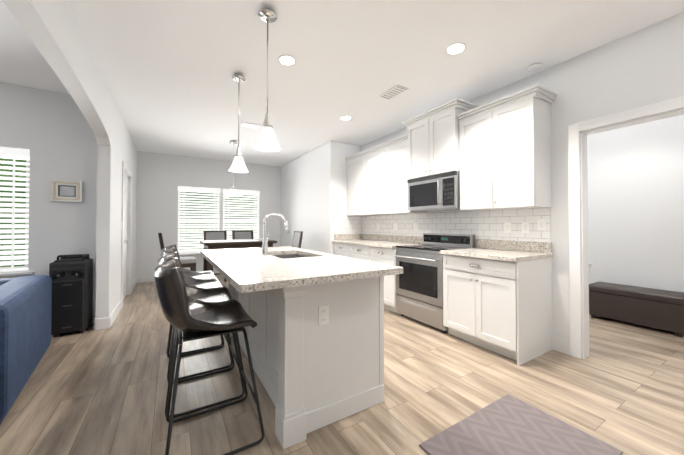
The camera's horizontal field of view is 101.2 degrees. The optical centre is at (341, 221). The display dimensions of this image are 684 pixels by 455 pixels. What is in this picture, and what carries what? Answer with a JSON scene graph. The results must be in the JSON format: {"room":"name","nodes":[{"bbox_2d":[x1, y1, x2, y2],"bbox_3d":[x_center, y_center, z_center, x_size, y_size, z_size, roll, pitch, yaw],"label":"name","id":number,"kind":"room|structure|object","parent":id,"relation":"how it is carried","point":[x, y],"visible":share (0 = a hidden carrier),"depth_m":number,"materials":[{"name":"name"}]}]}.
{"room":"kitchen","nodes":[
{"label":"kitchen","id":0,"kind":"room"},
{"bbox_2d":[0,82,96,312],"bbox_3d":[-4.817,-0.141,2.398,4.281,2.740,0.120,0,-1,-31],"label":"wall","id":1,"kind":"structure","parent":0,"point":[52,132],"depth_m":3.23,"materials":[{"name":"paint"}]},
{"bbox_2d":[0,147,33,278],"bbox_3d":[-3.897,-0.075,2.929,1.005,1.460,0.163,0,-1,-31],"label":"living room window","id":2,"kind":"structure","parent":1,"relation":"in","point":[23,154],"depth_m":3.09,"materials":[{"name":"white plastic"}]},
{"bbox_2d":[50,179,82,201],"bbox_3d":[-3.211,-0.356,3.282,0.270,0.250,0.034,0,-1,-31],"label":"picture frame","id":3,"kind":"object","parent":1,"relation":"attached to","point":[66,191],"visible":0.98,"depth_m":3.28,"materials":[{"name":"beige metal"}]},
{"bbox_2d":[2,0,136,318],"bbox_3d":[-2.153,-0.143,2.248,0.120,2.740,8.300,0,-1,-31],"label":"wall","id":4,"kind":"structure","parent":0,"point":[53,30],"depth_m":3.21,"materials":[{"name":"paint"}]},
{"bbox_2d":[92,315,101,329],"bbox_3d":[-2.882,1.175,3.302,0.021,0.130,0.275,0,-1,-31],"label":"baseboard","id":5,"kind":"structure","parent":4,"relation":"attached to","point":[97,322],"depth_m":3.20,"materials":[{"name":"white wood"}]},
{"bbox_2d":[105,299,121,328],"bbox_3d":[-2.939,1.179,3.639,0.035,0.130,0.910,0,-1,-31],"label":"baseboard","id":6,"kind":"structure","parent":4,"relation":"attached to","point":[109,320],"depth_m":3.44,"materials":[{"name":"white wood"}]},
{"bbox_2d":[121,161,131,307],"bbox_3d":[-3.446,0.191,4.472,0.130,2.125,1.020,0,-1,-31],"label":"door frame","id":7,"kind":"structure","parent":4,"relation":"attached to","point":[124,241],"depth_m":4.57,"materials":[{"name":"white wood"}]},
{"bbox_2d":[131,277,137,291],"bbox_3d":[-3.966,1.199,5.352,0.015,0.130,1.045,0,-1,-31],"label":"baseboard","id":8,"kind":"structure","parent":4,"relation":"attached to","point":[135,281],"depth_m":5.39,"materials":[{"name":"white wood"}]},
{"bbox_2d":[136,151,280,276],"bbox_3d":[-2.674,-0.088,6.856,4.010,2.740,0.120,0,-1,-31],"label":"wall","id":9,"kind":"structure","parent":0,"point":[161,178],"depth_m":6.18,"materials":[{"name":"paint"}]},
{"bbox_2d":[138,270,221,282],"bbox_3d":[-2.933,1.214,6.602,3.080,0.130,0.018,0,-1,-31],"label":"baseboard","id":10,"kind":"structure","parent":9,"relation":"attached to","point":[151,278],"depth_m":5.90,"materials":[{"name":"white wood"}]},
{"bbox_2d":[177,186,259,257],"bbox_3d":[-2.880,0.026,6.702,1.900,1.610,0.163,0,-1,-31],"label":"dining room window","id":11,"kind":"structure","parent":9,"relation":"in","point":[220,220],"depth_m":6.57,"materials":[{"name":"white plastic"}]},
{"bbox_2d":[281,140,360,253],"bbox_3d":[-0.569,-0.092,6.471,0.810,2.739,2.719,0,-1,-31],"label":"wall","id":12,"kind":"structure","parent":0,"point":[313,192],"depth_m":5.60,"materials":[{"name":"paint"}]},
{"bbox_2d":[333,216,360,239],"bbox_3d":[0.108,0.116,5.286,0.621,0.443,0.009,0,-1,-31],"label":"tile","id":13,"kind":"structure","parent":12,"relation":"attached to","point":[346,224],"depth_m":5.27,"materials":[{"name":"white tile"}]},
{"bbox_2d":[334,234,359,237],"bbox_3d":[0.111,0.286,5.267,0.589,0.105,0.019,0,-1,-31],"label":"backsplash","id":14,"kind":"structure","parent":12,"relation":"attached to","point":[335,235],"depth_m":5.24,"materials":[{"name":"beige stone"}]},
{"bbox_2d":[0,276,683,454],"bbox_3d":[-1.568,1.261,2.587,10.290,0.060,8.540,0,-1,-31],"label":"floor","id":15,"kind":"structure","parent":0,"point":[90,390],"depth_m":2.00,"materials":[{"name":"brown wood"}]},
{"bbox_2d":[0,275,51,424],"bbox_3d":[-2.817,0.788,1.929,0.970,0.862,1.420,1,-1,-38],"label":"sofa","id":16,"kind":"object","parent":15,"relation":"on","point":[25,319],"visible":1,"depth_m":2.00,"materials":[{"name":"blue fabric"}]},
{"bbox_2d":[49,254,92,336],"bbox_3d":[-3.019,0.802,3.167,0.344,0.871,0.331,0,-1,-31],"label":"tower speaker","id":17,"kind":"object","parent":15,"relation":"on","point":[71,276],"visible":0.94,"depth_m":3.04},
{"bbox_2d":[158,233,196,270],"bbox_3d":[-2.698,0.719,4.596,0.525,1.073,0.440,0,-1,-34],"label":"dining chair","id":18,"kind":"object","parent":15,"relation":"on","point":[190,262],"visible":0.42,"depth_m":4.50,"materials":[{"name":"black leather"}]},
{"bbox_2d":[162,244,222,354],"bbox_3d":[-1.512,0.737,2.843,0.530,0.995,0.500,0,-1,-30],"label":"bar stool","id":19,"kind":"object","parent":15,"relation":"on","point":[200,275],"visible":0.17,"depth_m":2.94,"materials":[{"name":"black leather"}]},
{"bbox_2d":[160,248,231,379],"bbox_3d":[-1.263,0.732,2.433,0.530,0.995,0.500,0,-1,-32],"label":"bar stool","id":20,"kind":"object","parent":15,"relation":"on","point":[209,283],"visible":0.44,"depth_m":2.50,"materials":[{"name":"black leather"}]},
{"bbox_2d":[158,252,244,417],"bbox_3d":[-1.014,0.727,2.022,0.530,0.995,0.500,0,-1,-30],"label":"bar stool","id":21,"kind":"object","parent":15,"relation":"on","point":[218,295],"visible":0.48,"depth_m":2.09,"materials":[{"name":"black leather"}]},
{"bbox_2d":[154,258,264,454],"bbox_3d":[-0.765,0.722,1.612,0.530,0.995,0.500,0,-1,-31],"label":"bar stool","id":22,"kind":"object","parent":15,"relation":"on","point":[187,317],"visible":1,"depth_m":1.49,"materials":[{"name":"black leather"}]},
{"bbox_2d":[203,231,226,281],"bbox_3d":[-2.545,0.732,5.699,0.440,1.073,0.525,0,-1,-31],"label":"dining chair","id":23,"kind":"object","parent":15,"relation":"on","point":[214,235],"visible":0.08,"depth_m":5.87,"materials":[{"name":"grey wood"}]},
{"bbox_2d":[200,239,276,271],"bbox_3d":[-1.929,0.807,5.203,1.200,0.910,0.900,0,-1,-31],"label":"dining table","id":24,"kind":"object","parent":15,"relation":"on","point":[229,244],"visible":0.58,"depth_m":4.90,"materials":[{"name":"brown wood"}]},
{"bbox_2d":[232,231,252,238],"bbox_3d":[-2.066,0.736,5.989,0.440,1.073,0.525,0,-1,-31],"label":"dining chair","id":25,"kind":"object","parent":15,"relation":"on","point":[242,234],"visible":0.15,"depth_m":6.16,"materials":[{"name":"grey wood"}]},
{"bbox_2d":[291,231,302,247],"bbox_3d":[-1.103,0.731,5.621,0.525,1.073,0.440,0,-1,-28],"label":"dining chair","id":26,"kind":"object","parent":15,"relation":"on","point":[297,239],"visible":0.27,"depth_m":5.65,"materials":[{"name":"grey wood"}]},
{"bbox_2d":[227,277,383,448],"bbox_3d":[-0.472,0.784,2.508,0.778,0.892,1.892,0,-1,-31],"label":"kitchen island","id":27,"kind":"object","parent":15,"relation":"on","point":[315,335],"depth_m":1.74,"materials":[{"name":"white paint"}]},
{"bbox_2d":[200,246,402,292],"bbox_3d":[-0.563,0.317,2.401,1.005,0.037,2.060,0,-1,-31],"label":"island countertop","id":28,"kind":"structure","parent":27,"relation":"on","point":[245,270],"depth_m":1.74,"materials":[{"name":"white stone"}]},
{"bbox_2d":[260,213,289,256],"bbox_3d":[-0.587,0.111,2.528,0.261,0.378,0.102,0,-1,-31],"label":"faucet","id":29,"kind":"object","parent":28,"relation":"on","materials":[{"name":"silver metal"}]},
{"bbox_2d":[276,253,307,256],"bbox_3d":[-0.477,0.429,2.615,0.400,0.205,0.656,0,-1,-31],"label":"sink","id":30,"kind":"object","parent":28,"relation":"in","point":[277,254],"depth_m":2.92,"materials":[{"name":"silver metal"}]},
{"bbox_2d":[334,242,347,256],"bbox_3d":[0.270,0.818,5.017,0.625,0.885,0.612,0,-1,-31],"label":"base cabinet","id":31,"kind":"object","parent":15,"relation":"on","point":[340,248],"depth_m":4.88,"materials":[{"name":"white paint"}]},
{"bbox_2d":[348,246,399,314],"bbox_3d":[0.664,0.810,4.368,0.625,0.885,1.161,0,-1,-31],"label":"base cabinet","id":32,"kind":"object","parent":15,"relation":"on","point":[378,254],"depth_m":3.89,"materials":[{"name":"white paint"}]},
{"bbox_2d":[332,238,422,249],"bbox_3d":[0.520,0.349,4.571,0.666,0.039,1.644,0,-1,-31],"label":"countertop","id":33,"kind":"structure","parent":32,"relation":"on","point":[351,241],"depth_m":4.39,"materials":[{"name":"beige stone"}]},
{"bbox_2d":[395,233,474,332],"bbox_3d":[1.125,0.700,3.522,0.643,1.085,0.753,0,-1,-31],"label":"range","id":34,"kind":"object","parent":15,"relation":"on","point":[419,288],"visible":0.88,"depth_m":3.38,"materials":[{"name":"silver metal"}]},
{"bbox_2d":[443,254,552,365],"bbox_3d":[1.563,0.792,2.885,0.625,0.885,0.777,0,-1,-31],"label":"base cabinet","id":35,"kind":"object","parent":15,"relation":"on","point":[497,296],"depth_m":2.61,"materials":[{"name":"white paint"}]},
{"bbox_2d":[440,246,551,261],"bbox_3d":[1.548,0.329,2.876,0.666,0.039,0.782,0,-1,-31],"label":"countertop","id":36,"kind":"structure","parent":35,"relation":"on","point":[496,255],"depth_m":2.70,"materials":[{"name":"beige stone"}]},
{"bbox_2d":[419,394,622,454],"bbox_3d":[0.947,1.212,1.498,0.880,0.012,0.590,0,-1,-31],"label":"rug","id":37,"kind":"object","parent":15,"relation":"on","point":[507,424],"visible":0.96,"depth_m":1.58,"materials":[{"name":"fabric"}]},
{"bbox_2d":[589,282,683,337],"bbox_3d":[3.564,1.026,3.404,0.390,0.430,0.830,0,-1,-31],"label":"storage bench","id":38,"kind":"object","parent":15,"relation":"on","point":[655,308],"visible":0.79,"depth_m":3.26,"materials":[{"name":"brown leather"}]},
{"bbox_2d":[0,0,683,166],"bbox_3d":[-1.568,-1.539,2.620,10.290,0.060,8.540,0,-1,-31],"label":"ceiling","id":39,"kind":"structure","parent":0,"point":[169,69],"depth_m":2.58,"materials":[{"name":"white paint"}]},
{"bbox_2d":[224,141,241,196],"bbox_3d":[-2.001,-0.975,5.170,0.330,1.006,0.330,0,-1,-31],"label":"pendant light","id":40,"kind":"object","parent":39,"relation":"hanging from","point":[232,192],"visible":0.98,"depth_m":5.14,"materials":[{"name":"white glass"}]},
{"bbox_2d":[228,74,248,172],"bbox_3d":[-1.060,-1.011,2.886,0.196,0.989,0.196,0,-1,-31],"label":"pendant light","id":41,"kind":"object","parent":39,"relation":"hanging from","point":[238,165],"visible":1,"depth_m":2.87,"materials":[{"name":"white glass"}]},
{"bbox_2d":[240,122,261,128],"bbox_3d":[-1.394,-1.484,4.350,0.320,0.010,0.170,0,-1,-31],"label":"ceiling vent","id":42,"kind":"object","parent":39,"relation":"in","point":[245,124],"depth_m":4.33,"materials":[{"name":"white metal"}]},
{"bbox_2d":[253,8,280,151],"bbox_3d":[-0.537,-1.021,2.023,0.196,0.989,0.196,0,-1,-31],"label":"pendant light","id":43,"kind":"object","parent":39,"relation":"hanging from","point":[267,140],"visible":1,"depth_m":2.00,"materials":[{"name":"white glass"}]},
{"bbox_2d":[278,55,295,65],"bbox_3d":[-0.514,-1.506,2.628,0.169,0.006,0.169,1,-1,-40],"label":"recessed light","id":44,"kind":"object","parent":39,"relation":"in","point":[287,60],"depth_m":2.62,"materials":[{"name":"white"}]},
{"bbox_2d":[340,115,351,119],"bbox_3d":[0.057,-1.489,4.038,0.169,0.006,0.169,0,-1,35],"label":"recessed light","id":45,"kind":"object","parent":39,"relation":"in","point":[345,117],"depth_m":4.02,"materials":[{"name":"white"}]},
{"bbox_2d":[379,85,407,99],"bbox_3d":[0.596,-1.497,3.266,0.170,0.010,0.320,0,-1,-31],"label":"ceiling vent","id":46,"kind":"object","parent":39,"relation":"in","point":[393,92],"depth_m":3.25,"materials":[{"name":"white metal"}]},
{"bbox_2d":[445,42,465,54],"bbox_3d":[0.994,-1.508,2.455,0.169,0.006,0.169,1,-1,-37],"label":"recessed light","id":47,"kind":"object","parent":39,"relation":"in","point":[451,49],"depth_m":2.44,"materials":[{"name":"white"}]},
{"bbox_2d":[527,63,541,71],"bbox_3d":[1.869,-1.490,2.728,0.124,0.036,0.124,0,-1,-31],"label":"smoke detector","id":48,"kind":"object","parent":39,"relation":"attached to","point":[534,67],"visible":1,"depth_m":2.70,"materials":[{"name":"white plastic"}]},
{"bbox_2d":[361,12,683,340],"bbox_3d":[1.861,-0.133,3.122,0.128,2.740,5.630,0,-1,-31],"label":"wall","id":49,"kind":"structure","parent":0,"point":[642,67],"depth_m":2.63,"materials":[{"name":"paint"}]},
{"bbox_2d":[346,148,380,215],"bbox_3d":[0.535,-0.631,4.877,0.336,1.038,1.157,0,-1,-31],"label":"upper cabinet","id":50,"kind":"object","parent":49,"relation":"attached to","point":[364,171],"depth_m":4.80,"materials":[{"name":"white paint"}]},
{"bbox_2d":[381,140,426,214],"bbox_3d":[0.928,-0.638,4.228,0.336,1.038,0.610,0,-1,-31],"label":"upper cabinet","id":51,"kind":"object","parent":49,"relation":"attached to","point":[394,186],"depth_m":4.17,"materials":[{"name":"white paint"}]},
{"bbox_2d":[414,223,417,230],"bbox_3d":[1.111,0.081,4.226,0.007,0.114,0.070,0,-1,-31],"label":"outlet","id":52,"kind":"object","parent":49,"relation":"attached to","point":[415,224],"depth_m":4.22,"materials":[{"name":"white plastic"}]},
{"bbox_2d":[405,104,476,179],"bbox_3d":[1.261,-0.952,3.625,0.396,0.756,0.761,0,-1,-31],"label":"upper cabinet","id":53,"kind":"object","parent":49,"relation":"attached to","point":[432,146],"depth_m":3.45,"materials":[{"name":"white paint"}]},
{"bbox_2d":[407,171,459,211],"bbox_3d":[1.238,-0.359,3.603,0.453,0.425,0.759,0,-1,-31],"label":"microwave","id":54,"kind":"object","parent":53,"relation":"attached to","point":[439,192],"visible":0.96,"depth_m":3.45,"materials":[{"name":"silver metal"}]},
{"bbox_2d":[360,234,551,253],"bbox_3d":[1.196,0.271,4.069,0.021,0.105,3.187,0,-1,-31],"label":"backsplash","id":55,"kind":"structure","parent":49,"relation":"attached to","point":[485,244],"depth_m":3.16,"materials":[{"name":"beige stone"}]},
{"bbox_2d":[457,88,552,210],"bbox_3d":[1.689,-0.654,2.974,0.336,1.038,0.776,0,-1,-31],"label":"upper cabinet","id":56,"kind":"object","parent":49,"relation":"attached to","point":[496,153],"depth_m":2.76,"materials":[{"name":"white paint"}]},
{"bbox_2d":[504,222,510,232],"bbox_3d":[1.811,0.067,3.071,0.007,0.114,0.070,0,-1,-31],"label":"outlet","id":57,"kind":"object","parent":49,"relation":"attached to","point":[507,225],"depth_m":3.07,"materials":[{"name":"white plastic"}]},
{"bbox_2d":[522,222,528,232],"bbox_3d":[1.905,0.065,2.917,0.007,0.114,0.070,0,-1,-31],"label":"outlet","id":58,"kind":"object","parent":49,"relation":"attached to","point":[525,226],"depth_m":2.91,"materials":[{"name":"white plastic"}]},
{"bbox_2d":[538,219,545,230],"bbox_3d":[1.983,0.033,2.789,0.007,0.114,0.070,0,-1,-31],"label":"outlet","id":59,"kind":"object","parent":49,"relation":"attached to","point":[541,222],"depth_m":2.78,"materials":[{"name":"white plastic"}]},
{"bbox_2d":[552,336,569,350],"bbox_3d":[1.773,1.176,3.388,0.015,0.130,1.715,0,-1,-31],"label":"baseboard","id":60,"kind":"structure","parent":49,"relation":"attached to","point":[561,345],"depth_m":2.64,"materials":[{"name":"white wood"}]},
{"bbox_2d":[568,96,683,358],"bbox_3d":[2.479,0.163,2.107,0.156,2.125,1.230,0,-1,-31],"label":"door frame","id":61,"kind":"structure","parent":49,"relation":"attached to","point":[579,132],"depth_m":2.54,"materials":[{"name":"white wood"}]},
{"bbox_2d":[587,114,683,292],"bbox_3d":[3.864,-0.129,3.454,0.120,2.740,4.120,0,-1,-31],"label":"wall","id":62,"kind":"structure","parent":0,"point":[635,205],"depth_m":3.54,"materials":[{"name":"paint"}]},
{"label":"outside","id":63,"kind":"structure","parent":0,"visible":0},
{"bbox_2d":[0,155,256,266],"bbox_3d":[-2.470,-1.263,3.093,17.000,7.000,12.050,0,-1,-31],"label":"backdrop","id":64,"kind":"structure","parent":63,"point":[10,165],"depth_m":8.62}
]}

